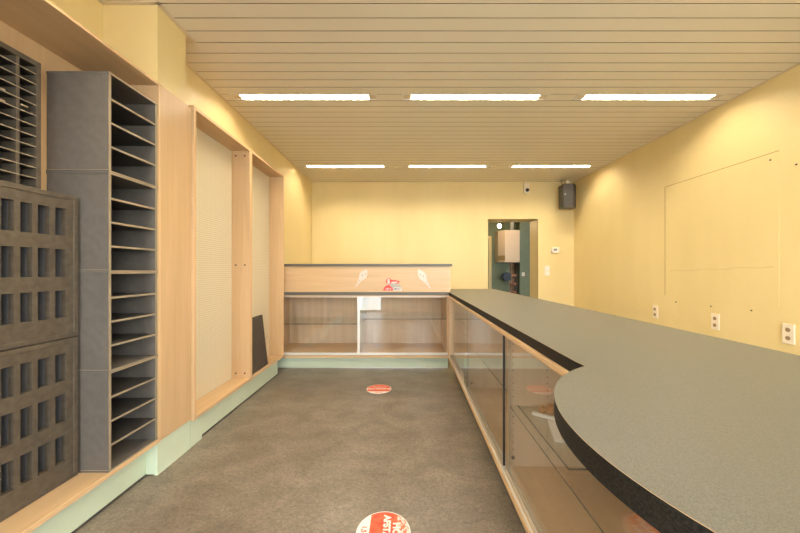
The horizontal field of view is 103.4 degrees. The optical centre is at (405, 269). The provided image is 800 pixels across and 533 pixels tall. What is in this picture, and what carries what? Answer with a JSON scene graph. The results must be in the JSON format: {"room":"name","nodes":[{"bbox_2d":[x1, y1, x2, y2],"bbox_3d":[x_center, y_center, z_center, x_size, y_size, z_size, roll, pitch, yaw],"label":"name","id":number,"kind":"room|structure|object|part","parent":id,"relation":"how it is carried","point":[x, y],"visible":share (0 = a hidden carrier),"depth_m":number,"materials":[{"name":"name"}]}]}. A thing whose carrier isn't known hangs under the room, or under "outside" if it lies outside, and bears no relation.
{"room":"shop interior","nodes":[
{"label":"shop interior","id":0,"kind":"room"},
{"bbox_2d":[103,5,185,102],"bbox_3d":[-1.506,-0.215,1.838,0.297,2.670,0.224,0,0,0],"label":"wall pier","id":1,"kind":"object","parent":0,"point":[144,35],"visible":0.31,"depth_m":1.73,"materials":[{"name":"yellow paint"}]},
{"bbox_2d":[154,85,190,474],"bbox_3d":[-1.361,0.050,1.855,0.022,2.140,0.264,0,0,0],"label":"cladding","id":2,"kind":"object","parent":1,"relation":"attached to","point":[175,114],"visible":0.84,"depth_m":1.86,"materials":[{"name":"brown wood"}]},
{"bbox_2d":[50,0,311,263],"bbox_3d":[-1.663,-0.215,1.955,0.225,2.670,6.510,0,0,0],"label":"wall","id":3,"kind":"structure","parent":0,"point":[89,13],"depth_m":3.28,"materials":[{"name":"yellow paint"}]},
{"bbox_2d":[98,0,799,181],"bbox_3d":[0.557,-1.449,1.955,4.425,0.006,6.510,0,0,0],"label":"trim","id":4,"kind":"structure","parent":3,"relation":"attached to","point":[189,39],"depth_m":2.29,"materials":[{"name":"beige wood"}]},
{"bbox_2d":[75,355,524,532],"bbox_3d":[0.520,1.160,2.075,4.740,0.080,6.950,0,0,0],"label":"floor","id":5,"kind":"structure","parent":0,"point":[312,450],"depth_m":1.79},
{"bbox_2d":[0,0,160,532],"bbox_3d":[-1.502,0.049,0.984,0.303,2.142,1.508,0,0,0],"label":"frame","id":6,"kind":"object","parent":5,"relation":"on","point":[40,30],"visible":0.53,"depth_m":1.41,"materials":[{"name":"brown wood"}]},
{"bbox_2d":[0,336,77,522],"bbox_3d":[-1.558,0.610,1.073,0.161,0.622,0.706,0,0,0],"label":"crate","id":7,"kind":"object","parent":6,"relation":"on","point":[39,382],"visible":0.88,"depth_m":1.27,"materials":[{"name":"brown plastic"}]},
{"bbox_2d":[0,181,77,350],"bbox_3d":[-1.558,-0.015,1.073,0.161,0.622,0.706,0,0,0],"label":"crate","id":8,"kind":"object","parent":7,"relation":"on","point":[39,228],"visible":1,"depth_m":1.27,"materials":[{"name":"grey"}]},
{"bbox_2d":[0,41,40,188],"bbox_3d":[-1.602,-0.608,1.030,0.068,0.560,0.660,0,0,0],"label":"rack","id":9,"kind":"object","parent":8,"relation":"on","point":[20,74],"visible":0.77,"depth_m":1.29,"materials":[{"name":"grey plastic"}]},
{"bbox_3d":[-1.634,-0.608,1.030,0.004,0.516,0.624,0,0,0],"label":"panel","id":10,"kind":"part","parent":9,"relation":"part of","materials":[{"name":"grey wood"}]},
{"bbox_2d":[0,55,35,74],"bbox_3d":[-1.600,-0.831,1.030,0.060,0.004,0.624,0,0,0],"label":"shelf","id":11,"kind":"object","parent":9,"relation":"attached to","point":[6,63],"depth_m":1.27,"materials":[{"name":"grey"}]},
{"bbox_2d":[0,66,35,84],"bbox_3d":[-1.600,-0.787,1.030,0.060,0.004,0.624,0,0,0],"label":"shelf","id":12,"kind":"object","parent":9,"relation":"attached to","point":[5,74],"depth_m":1.27,"materials":[{"name":"grey wood"}]},
{"bbox_2d":[0,78,35,95],"bbox_3d":[-1.600,-0.743,1.030,0.060,0.004,0.624,0,0,0],"label":"shelf","id":13,"kind":"object","parent":9,"relation":"attached to","point":[7,85],"depth_m":1.27,"materials":[{"name":"grey wood"}]},
{"bbox_2d":[0,89,35,105],"bbox_3d":[-1.600,-0.698,1.030,0.060,0.004,0.624,0,0,0],"label":"shelf","id":14,"kind":"object","parent":9,"relation":"attached to","point":[7,96],"depth_m":1.27,"materials":[{"name":"grey wood"}]},
{"bbox_2d":[0,101,35,115],"bbox_3d":[-1.600,-0.654,1.030,0.060,0.004,0.624,0,0,0],"label":"shelf","id":15,"kind":"object","parent":9,"relation":"attached to","point":[4,107],"depth_m":1.27,"materials":[{"name":"grey wood"}]},
{"bbox_2d":[0,112,35,126],"bbox_3d":[-1.600,-0.610,1.030,0.060,0.004,0.624,0,0,0],"label":"shelf","id":16,"kind":"object","parent":9,"relation":"attached to","point":[4,118],"depth_m":1.27,"materials":[{"name":"grey wood"}]},
{"bbox_2d":[0,123,35,136],"bbox_3d":[-1.600,-0.566,1.030,0.060,0.004,0.624,0,0,0],"label":"shelf","id":17,"kind":"object","parent":9,"relation":"attached to","point":[4,129],"depth_m":1.27,"materials":[{"name":"grey wood"}]},
{"bbox_2d":[0,135,35,147],"bbox_3d":[-1.600,-0.522,1.030,0.060,0.004,0.624,0,0,0],"label":"shelf","id":18,"kind":"object","parent":9,"relation":"attached to","point":[4,140],"depth_m":1.27,"materials":[{"name":"grey wood"}]},
{"bbox_2d":[0,146,35,157],"bbox_3d":[-1.600,-0.477,1.030,0.060,0.004,0.624,0,0,0],"label":"shelf","id":19,"kind":"object","parent":9,"relation":"attached to","point":[4,151],"depth_m":1.27,"materials":[{"name":"grey wood"}]},
{"bbox_2d":[0,158,35,168],"bbox_3d":[-1.600,-0.433,1.030,0.060,0.004,0.624,0,0,0],"label":"shelf","id":20,"kind":"object","parent":9,"relation":"attached to","point":[4,162],"depth_m":1.27,"materials":[{"name":"grey"}]},
{"bbox_2d":[0,169,35,178],"bbox_3d":[-1.600,-0.389,1.030,0.060,0.004,0.624,0,0,0],"label":"shelf","id":21,"kind":"object","parent":9,"relation":"attached to","point":[4,173],"depth_m":1.27,"materials":[{"name":"grey"}]},
{"bbox_3d":[-1.645,-0.039,0.987,0.015,1.938,1.474,0,0,0],"label":"panel","id":22,"kind":"part","parent":6,"relation":"part of","materials":[{"name":"brown wood"}]},
{"bbox_2d":[78,355,157,472],"bbox_3d":[-1.494,0.693,1.579,0.285,0.456,0.286,0,0,0],"label":"file organizer","id":23,"kind":"object","parent":6,"relation":"on","point":[117,409],"visible":0.71,"depth_m":1.53,"materials":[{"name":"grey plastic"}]},
{"bbox_3d":[-1.494,0.695,1.445,0.281,0.440,0.013,0,0,0],"label":"panel","id":24,"kind":"part","parent":23,"relation":"part of","materials":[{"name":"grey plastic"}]},
{"bbox_2d":[78,272,157,371],"bbox_3d":[-1.494,0.237,1.579,0.285,0.456,0.286,0,0,0],"label":"file organizer","id":25,"kind":"object","parent":23,"relation":"on","point":[117,311],"visible":0.79,"depth_m":1.58,"materials":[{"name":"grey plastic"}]},
{"bbox_3d":[-1.494,0.238,1.445,0.281,0.440,0.013,0,0,0],"label":"panel","id":26,"kind":"part","parent":25,"relation":"part of","materials":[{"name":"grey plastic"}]},
{"bbox_2d":[46,172,157,271],"bbox_3d":[-1.494,-0.220,1.579,0.285,0.456,0.286,0,0,0],"label":"file organizer","id":27,"kind":"object","parent":25,"relation":"on","point":[117,214],"visible":0.85,"depth_m":1.48,"materials":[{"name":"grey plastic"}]},
{"bbox_3d":[-1.494,-0.218,1.445,0.281,0.440,0.013,0,0,0],"label":"panel","id":28,"kind":"part","parent":27,"relation":"part of","materials":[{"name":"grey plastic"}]},
{"bbox_2d":[46,71,157,187],"bbox_3d":[-1.494,-0.676,1.579,0.285,0.456,0.286,0,0,0],"label":"file organizer","id":29,"kind":"object","parent":27,"relation":"on","point":[97,121],"visible":0.9,"depth_m":1.44,"materials":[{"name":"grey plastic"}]},
{"bbox_3d":[-1.494,-0.675,1.445,0.281,0.440,0.013,0,0,0],"label":"panel","id":30,"kind":"part","parent":29,"relation":"part of","materials":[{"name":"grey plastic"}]},
{"bbox_2d":[111,98,154,125],"bbox_3d":[-1.492,-0.785,1.579,0.275,0.010,0.255,0,0,0],"label":"shelf","id":31,"kind":"object","parent":29,"relation":"attached to","point":[121,115],"depth_m":1.62,"materials":[{"name":"grey wood"}]},
{"bbox_2d":[111,122,154,145],"bbox_3d":[-1.492,-0.675,1.579,0.275,0.010,0.255,0,0,0],"label":"shelf","id":32,"kind":"object","parent":29,"relation":"attached to","point":[120,136],"depth_m":1.62,"materials":[{"name":"grey wood"}]},
{"bbox_2d":[111,146,154,165],"bbox_3d":[-1.492,-0.565,1.579,0.275,0.010,0.255,0,0,0],"label":"shelf","id":33,"kind":"object","parent":29,"relation":"attached to","point":[119,157],"depth_m":1.62,"materials":[{"name":"grey wood"}]},
{"bbox_3d":[-1.494,-0.675,1.713,0.281,0.440,0.013,0,0,0],"label":"panel","id":34,"kind":"part","parent":29,"relation":"part of","materials":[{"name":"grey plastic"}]},
{"bbox_2d":[111,198,154,209],"bbox_3d":[-1.492,-0.328,1.579,0.275,0.010,0.255,0,0,0],"label":"shelf","id":35,"kind":"object","parent":27,"relation":"attached to","point":[116,204],"depth_m":1.61,"materials":[{"name":"grey wood"}]},
{"bbox_2d":[111,221,154,229],"bbox_3d":[-1.492,-0.218,1.579,0.275,0.010,0.255,0,0,0],"label":"shelf","id":36,"kind":"object","parent":27,"relation":"attached to","point":[114,225],"depth_m":1.63,"materials":[{"name":"grey wood"}]},
{"bbox_2d":[111,245,154,250],"bbox_3d":[-1.492,-0.108,1.579,0.275,0.010,0.255,0,0,0],"label":"shelf","id":37,"kind":"object","parent":27,"relation":"attached to","point":[113,247],"depth_m":1.68,"materials":[{"name":"grey wood"}]},
{"bbox_3d":[-1.494,-0.218,1.713,0.281,0.440,0.013,0,0,0],"label":"panel","id":38,"kind":"part","parent":27,"relation":"part of","materials":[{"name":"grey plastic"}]},
{"bbox_2d":[111,293,154,298],"bbox_3d":[-1.492,0.128,1.579,0.275,0.010,0.255,0,0,0],"label":"shelf","id":39,"kind":"object","parent":25,"relation":"attached to","point":[113,295],"depth_m":1.64,"materials":[{"name":"grey wood"}]},
{"bbox_2d":[111,313,154,322],"bbox_3d":[-1.492,0.238,1.579,0.275,0.010,0.255,0,0,0],"label":"shelf","id":40,"kind":"object","parent":25,"relation":"attached to","point":[115,317],"depth_m":1.62,"materials":[{"name":"grey wood"}]},
{"bbox_2d":[111,334,154,346],"bbox_3d":[-1.492,0.348,1.579,0.275,0.010,0.255,0,0,0],"label":"shelf","id":41,"kind":"object","parent":25,"relation":"attached to","point":[116,339],"depth_m":1.61,"materials":[{"name":"grey wood"}]},
{"bbox_3d":[-1.494,0.238,1.713,0.281,0.440,0.013,0,0,0],"label":"panel","id":42,"kind":"part","parent":25,"relation":"part of","materials":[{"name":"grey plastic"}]},
{"bbox_2d":[111,377,154,397],"bbox_3d":[-1.492,0.585,1.579,0.275,0.010,0.255,0,0,0],"label":"shelf","id":43,"kind":"object","parent":23,"relation":"attached to","point":[119,385],"depth_m":1.63,"materials":[{"name":"grey wood"}]},
{"bbox_2d":[111,398,154,421],"bbox_3d":[-1.492,0.695,1.579,0.275,0.010,0.255,0,0,0],"label":"shelf","id":44,"kind":"object","parent":23,"relation":"attached to","point":[120,407],"depth_m":1.62,"materials":[{"name":"grey wood"}]},
{"bbox_2d":[111,418,154,445],"bbox_3d":[-1.492,0.804,1.579,0.275,0.010,0.255,0,0,0],"label":"shelf","id":45,"kind":"object","parent":23,"relation":"attached to","point":[121,428],"depth_m":1.61,"materials":[{"name":"grey wood"}]},
{"bbox_3d":[-1.494,0.695,1.713,0.281,0.440,0.013,0,0,0],"label":"panel","id":46,"kind":"part","parent":23,"relation":"part of","materials":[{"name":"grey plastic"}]},
{"bbox_3d":[-1.502,-0.039,1.732,0.303,1.966,0.014,0,0,0],"label":"panel","id":47,"kind":"part","parent":6,"relation":"part of","materials":[{"name":"brown wood"}]},
{"bbox_2d":[188,105,250,446],"bbox_3d":[-1.441,0.041,2.356,0.212,2.158,0.732,0,0,0],"label":"display niche","id":48,"kind":"object","parent":5,"relation":"on","point":[220,163],"visible":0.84,"depth_m":2.47,"materials":[{"name":"brown wood"}]},
{"bbox_3d":[-1.441,-0.043,2.001,0.212,1.990,0.021,0,0,0],"label":"panel","id":49,"kind":"part","parent":48,"relation":"part of","materials":[{"name":"brown wood"}]},
{"bbox_3d":[-1.496,-0.044,2.356,0.012,1.941,0.690,0,0,0],"label":"perforated panel","id":50,"kind":"part","parent":48,"relation":"part of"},
{"bbox_3d":[-1.441,-0.043,2.712,0.212,1.990,0.021,0,0,0],"label":"panel","id":51,"kind":"part","parent":48,"relation":"part of","materials":[{"name":"brown wood"}]},
{"bbox_2d":[246,150,283,398],"bbox_3d":[-1.441,0.041,3.092,0.212,2.158,0.740,0,0,0],"label":"display niche","id":52,"kind":"object","parent":5,"relation":"on","point":[267,183],"visible":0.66,"depth_m":3.38,"materials":[{"name":"brown wood"}]},
{"bbox_3d":[-1.441,-0.043,2.733,0.212,1.990,0.021,0,0,0],"label":"panel","id":53,"kind":"part","parent":52,"relation":"part of","materials":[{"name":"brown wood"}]},
{"bbox_2d":[252,315,267,374],"bbox_3d":[-1.425,0.683,2.940,0.129,0.486,0.350,0,0,0],"label":"leaning board","id":54,"kind":"object","parent":52,"relation":"on","point":[259,353],"visible":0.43,"depth_m":2.97,"materials":[{"name":"black wood"}]},
{"bbox_3d":[-1.496,-0.044,3.092,0.012,1.941,0.697,0,0,0],"label":"perforated panel","id":55,"kind":"part","parent":52,"relation":"part of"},
{"bbox_3d":[-1.441,-0.043,3.451,0.212,1.990,0.021,0,0,0],"label":"panel","id":56,"kind":"part","parent":52,"relation":"part of","materials":[{"name":"brown wood"}]},
{"bbox_2d":[278,264,451,367],"bbox_3d":[-0.513,0.526,3.844,2.061,1.188,0.632,0,0,0],"label":"display counter","id":57,"kind":"object","parent":5,"relation":"on","point":[336,315],"depth_m":3.71,"materials":[{"name":"brown laminate"}]},
{"bbox_3d":[-1.535,0.628,3.855,0.018,0.660,0.570,0,0,0],"label":"panel","id":58,"kind":"part","parent":57,"relation":"part of","materials":[{"name":"laminate"}]},
{"bbox_3d":[-0.533,0.628,4.150,2.022,0.660,0.020,0,0,0],"label":"panel","id":59,"kind":"part","parent":57,"relation":"part of","materials":[{"name":"laminate"}]},
{"bbox_3d":[-0.522,0.104,3.676,2.044,0.288,0.248,0,0,0],"label":"raised panel","id":60,"kind":"part","parent":57,"relation":"part of","materials":[{"name":"brown wood"}]},
{"bbox_2d":[361,313,445,318],"bbox_3d":[-0.030,0.564,3.884,0.979,0.007,0.508,0,0,0],"label":"glass shelf","id":61,"kind":"object","parent":57,"relation":"attached to","point":[364,314],"depth_m":4.14,"materials":[{"name":"grey"}]},
{"bbox_3d":[0.469,0.628,3.855,0.018,0.660,0.570,0,0,0],"label":"panel","id":62,"kind":"part","parent":57,"relation":"part of","materials":[{"name":"laminate"}]},
{"bbox_3d":[0.477,0.627,3.547,0.022,0.659,0.034,0,0,0],"label":"corner post","id":63,"kind":"part","parent":57,"relation":"part of","materials":[{"name":"brown wood"}]},
{"bbox_2d":[367,384,390,393],"bbox_3d":[-0.254,1.119,2.974,0.233,0.002,0.233,0,0,0],"label":"floor sticker","id":64,"kind":"object","parent":5,"relation":"on","point":[376,389],"visible":1,"depth_m":2.96,"materials":[{"name":"red"}]},
{"bbox_2d":[356,511,410,532],"bbox_3d":[-0.097,1.119,1.348,0.233,0.002,0.233,0,0,0],"label":"floor sticker","id":65,"kind":"object","parent":5,"relation":"on","point":[379,522],"visible":1,"depth_m":1.39,"materials":[{"name":"red"}]},
{"bbox_2d":[448,296,659,532],"bbox_3d":[0.793,0.704,1.974,0.674,0.832,3.095,0,0,1],"label":"display counter","id":66,"kind":"object","parent":5,"relation":"on","point":[502,379],"depth_m":1.54,"materials":[{"name":"brown laminate"}]},
{"bbox_3d":[0.499,0.630,3.037,0.005,0.645,0.975,0,0,1],"label":"glass door","id":67,"kind":"part","parent":66,"relation":"part of","materials":[{"name":"grey"}]},
{"bbox_2d":[538,405,546,413],"bbox_3d":[0.622,0.636,1.440,0.037,0.038,0.038,0,0,0],"label":"ball","id":68,"kind":"object","parent":66,"relation":"on","point":[542,409],"visible":0.89,"depth_m":1.43,"materials":[{"name":"orange plastic"}]},
{"bbox_2d":[532,411,564,442],"bbox_3d":[0.615,0.643,1.319,0.096,0.022,0.245,0,0,0],"label":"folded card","id":69,"kind":"object","parent":66,"relation":"on","point":[553,427],"visible":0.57,"depth_m":1.32,"materials":[{"name":"white paper"}]},
{"bbox_2d":[546,403,553,414],"bbox_3d":[0.662,0.630,1.432,0.049,0.050,0.050,0,0,0],"label":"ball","id":70,"kind":"object","parent":66,"relation":"on","point":[550,407],"visible":0.7,"depth_m":1.42,"materials":[{"name":"orange plastic"}]},
{"bbox_2d":[518,406,586,469],"bbox_3d":[0.802,0.658,1.287,0.522,0.006,0.491,0,0,1],"label":"glass shelf","id":71,"kind":"object","parent":66,"relation":"attached to","point":[521,408],"depth_m":1.37,"materials":[{"name":"grey"}]},
{"bbox_2d":[510,406,603,532],"bbox_3d":[0.780,0.665,0.991,0.558,0.006,1.088,0,0,1],"label":"glass shelf","id":72,"kind":"object","parent":66,"relation":"attached to","point":[512,408],"depth_m":1.23,"materials":[{"name":"grey"}]},
{"bbox_2d":[449,289,799,532],"bbox_3d":[0.707,0.269,2.105,0.891,0.038,4.110,0,0,0],"label":"countertop","id":73,"kind":"structure","parent":66,"relation":"on","point":[692,432],"depth_m":0.55,"materials":[{"name":"grey laminate"}]},
{"bbox_2d":[312,182,573,305],"bbox_3d":[0.610,-0.215,5.380,4.560,2.670,0.340,0,0,0],"label":"wall","id":74,"kind":"structure","parent":0,"point":[353,222],"depth_m":5.21,"materials":[{"name":"yellow paint"}]},
{"bbox_2d":[524,183,528,193],"bbox_3d":[1.984,-1.363,5.190,0.093,0.235,0.054,0,0,0],"label":"security camera","id":75,"kind":"object","parent":74,"relation":"attached to","point":[526,185],"visible":0.98,"depth_m":5.20,"materials":[{"name":"beige plastic"}]},
{"bbox_2d":[537,219,537,298],"bbox_3d":[1.764,0.138,5.218,0.832,1.964,0.024,0,0,0],"label":"trim","id":76,"kind":"structure","parent":74,"relation":"attached to","point":[537,219],"depth_m":5.23,"materials":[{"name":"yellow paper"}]},
{"bbox_2d":[544,266,549,275],"bbox_3d":[2.325,0.013,5.202,0.090,0.170,0.015,0,0,0],"label":"light switch","id":77,"kind":"object","parent":74,"relation":"attached to","point":[546,268],"visible":1,"depth_m":5.20,"materials":[{"name":"beige plastic"}]},
{"bbox_2d":[551,247,558,252],"bbox_3d":[2.452,-0.330,5.197,0.124,0.090,0.028,0,0,0],"label":"thermostat","id":78,"kind":"object","parent":74,"relation":"attached to","point":[553,249],"visible":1,"depth_m":5.18,"materials":[{"name":"white plastic"}]},
{"bbox_2d":[559,180,575,209],"bbox_3d":[2.550,-1.202,5.027,0.239,0.465,0.347,0,0,0],"label":"wall speaker","id":79,"kind":"object","parent":74,"relation":"attached to","point":[567,192],"visible":1,"depth_m":4.87,"materials":[{"name":"grey plastic"}]},
{"bbox_2d":[564,184,570,205],"bbox_3d":[2.490,-1.153,4.865,0.103,0.325,0.004,0,0,12],"label":"grille","id":80,"kind":"object","parent":79,"relation":"attached to","point":[567,187],"depth_m":4.86,"materials":[{"name":"fabric"}]},
{"bbox_2d":[102,0,799,181],"bbox_3d":[0.557,-1.456,1.989,4.417,0.012,6.442,0,0,0],"label":"ceiling","id":81,"kind":"structure","parent":0,"point":[563,50],"depth_m":2.30,"materials":[{"name":"beige wood"}]},
{"bbox_2d":[229,94,377,99],"bbox_3d":[-0.850,-1.478,2.655,1.222,0.055,0.090,0,0,0],"label":"ceiling light","id":82,"kind":"object","parent":81,"relation":"attached to","point":[234,96],"visible":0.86,"depth_m":2.69,"materials":[{"name":"white plastic"}]},
{"bbox_2d":[301,165,388,167],"bbox_3d":[-0.850,-1.478,4.428,1.222,0.055,0.090,0,0,0],"label":"ceiling light","id":83,"kind":"object","parent":81,"relation":"attached to","point":[303,166],"visible":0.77,"depth_m":4.46,"materials":[{"name":"white plastic"}]},
{"bbox_2d":[404,165,491,167],"bbox_3d":[0.580,-1.478,4.428,1.222,0.055,0.090,0,0,0],"label":"ceiling light","id":84,"kind":"object","parent":81,"relation":"attached to","point":[405,166],"visible":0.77,"depth_m":4.46,"materials":[{"name":"beige plastic"}]},
{"bbox_2d":[402,94,549,99],"bbox_3d":[0.580,-1.478,2.655,1.222,0.055,0.090,0,0,0],"label":"ceiling light","id":85,"kind":"object","parent":81,"relation":"attached to","point":[404,96],"visible":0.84,"depth_m":2.69,"materials":[{"name":"beige plastic"}]},
{"bbox_2d":[507,165,596,167],"bbox_3d":[2.038,-1.478,4.428,1.222,0.055,0.090,0,0,0],"label":"ceiling light","id":86,"kind":"object","parent":81,"relation":"attached to","point":[508,166],"visible":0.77,"depth_m":4.46,"materials":[{"name":"beige plastic"}]},
{"bbox_2d":[573,94,726,99],"bbox_3d":[2.038,-1.478,2.655,1.222,0.055,0.090,0,0,0],"label":"ceiling light","id":87,"kind":"object","parent":81,"relation":"attached to","point":[579,96],"visible":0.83,"depth_m":2.68,"materials":[{"name":"beige plastic"}]},
{"bbox_2d":[488,222,516,291],"bbox_3d":[2.100,-0.180,6.950,3.000,2.600,0.100,0,0,0],"label":"wall","id":88,"kind":"structure","parent":0,"point":[498,269],"depth_m":6.90,"materials":[{"name":"green paint"}]},
{"bbox_2d":[488,239,488,288],"bbox_3d":[1.550,0.220,6.890,0.500,1.800,0.020,0,0,0],"label":"door","id":89,"kind":"structure","parent":88,"relation":"in","point":[488,239],"depth_m":6.88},
{"bbox_2d":[488,236,491,288],"bbox_3d":[1.580,0.190,6.885,0.560,1.860,0.030,0,0,0],"label":"trim","id":90,"kind":"structure","parent":88,"relation":"attached to","point":[489,237],"depth_m":6.87,"materials":[{"name":"yellow paint"}]},
{"bbox_2d":[495,222,519,262],"bbox_3d":[2.140,-0.765,6.701,0.410,1.210,0.390,0,0,0],"label":"boiler","id":91,"kind":"object","parent":88,"relation":"attached to","point":[507,242],"visible":0.8,"depth_m":6.51,"materials":[{"name":"beige metal"}]},
{"bbox_2d":[501,262,517,293],"bbox_3d":[2.165,0.470,6.557,0.344,1.260,0.158,0,0,0],"label":"pipes","id":92,"kind":"object","parent":91,"relation":"attached to","point":[505,276],"visible":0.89,"depth_m":6.60,"materials":[{"name":"orange metal"}]},
{"bbox_2d":[517,222,529,296],"bbox_3d":[2.750,-0.180,6.225,0.660,2.600,1.350,0,0,0],"label":"wall","id":93,"kind":"structure","parent":0,"point":[524,227],"depth_m":6.72,"materials":[{"name":"green paint"}]},
{"bbox_2d":[574,65,799,354],"bbox_3d":[2.830,-0.215,1.955,0.120,2.670,6.510,0,0,0],"label":"wall","id":94,"kind":"structure","parent":0,"point":[619,212],"depth_m":3.17,"materials":[{"name":"yellow paint"}]},
{"bbox_2d":[652,305,657,318],"bbox_3d":[2.763,0.463,3.503,0.014,0.144,0.072,0,0,0],"label":"double socket","id":95,"kind":"object","parent":94,"relation":"attached to","point":[654,307],"visible":1,"depth_m":3.49,"materials":[{"name":"beige plastic"}]},
{"bbox_2d":[711,313,719,330],"bbox_3d":[2.763,0.463,2.824,0.014,0.144,0.072,0,0,0],"label":"double socket","id":96,"kind":"object","parent":94,"relation":"attached to","point":[715,318],"visible":1,"depth_m":2.82,"materials":[{"name":"beige plastic"}]},
{"bbox_2d":[665,151,778,305],"bbox_3d":[2.768,-0.306,2.859,0.004,1.153,1.028,0,0,0],"label":"wall panel","id":97,"kind":"object","parent":94,"relation":"attached to","point":[728,217],"depth_m":2.72,"materials":[{"name":"yellow paint"}]},
{"bbox_2d":[666,150,778,186],"bbox_3d":[2.768,-0.309,2.861,0.005,1.158,1.032,0,0,0],"label":"trim","id":98,"kind":"structure","parent":94,"relation":"attached to","point":[778,150],"depth_m":2.73,"materials":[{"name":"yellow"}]},
{"bbox_2d":[672,266,772,270],"bbox_3d":[2.766,-0.008,2.847,0.003,0.039,0.936,0,0,0],"label":"trim","id":99,"kind":"structure","parent":94,"relation":"attached to","point":[772,266],"depth_m":2.70,"materials":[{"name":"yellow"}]},
{"bbox_2d":[782,323,794,344],"bbox_3d":[2.763,0.462,2.282,0.014,0.144,0.072,0,0,0],"label":"double socket","id":100,"kind":"object","parent":94,"relation":"attached to","point":[788,330],"visible":1,"depth_m":2.28,"materials":[{"name":"beige plastic"}]}
]}

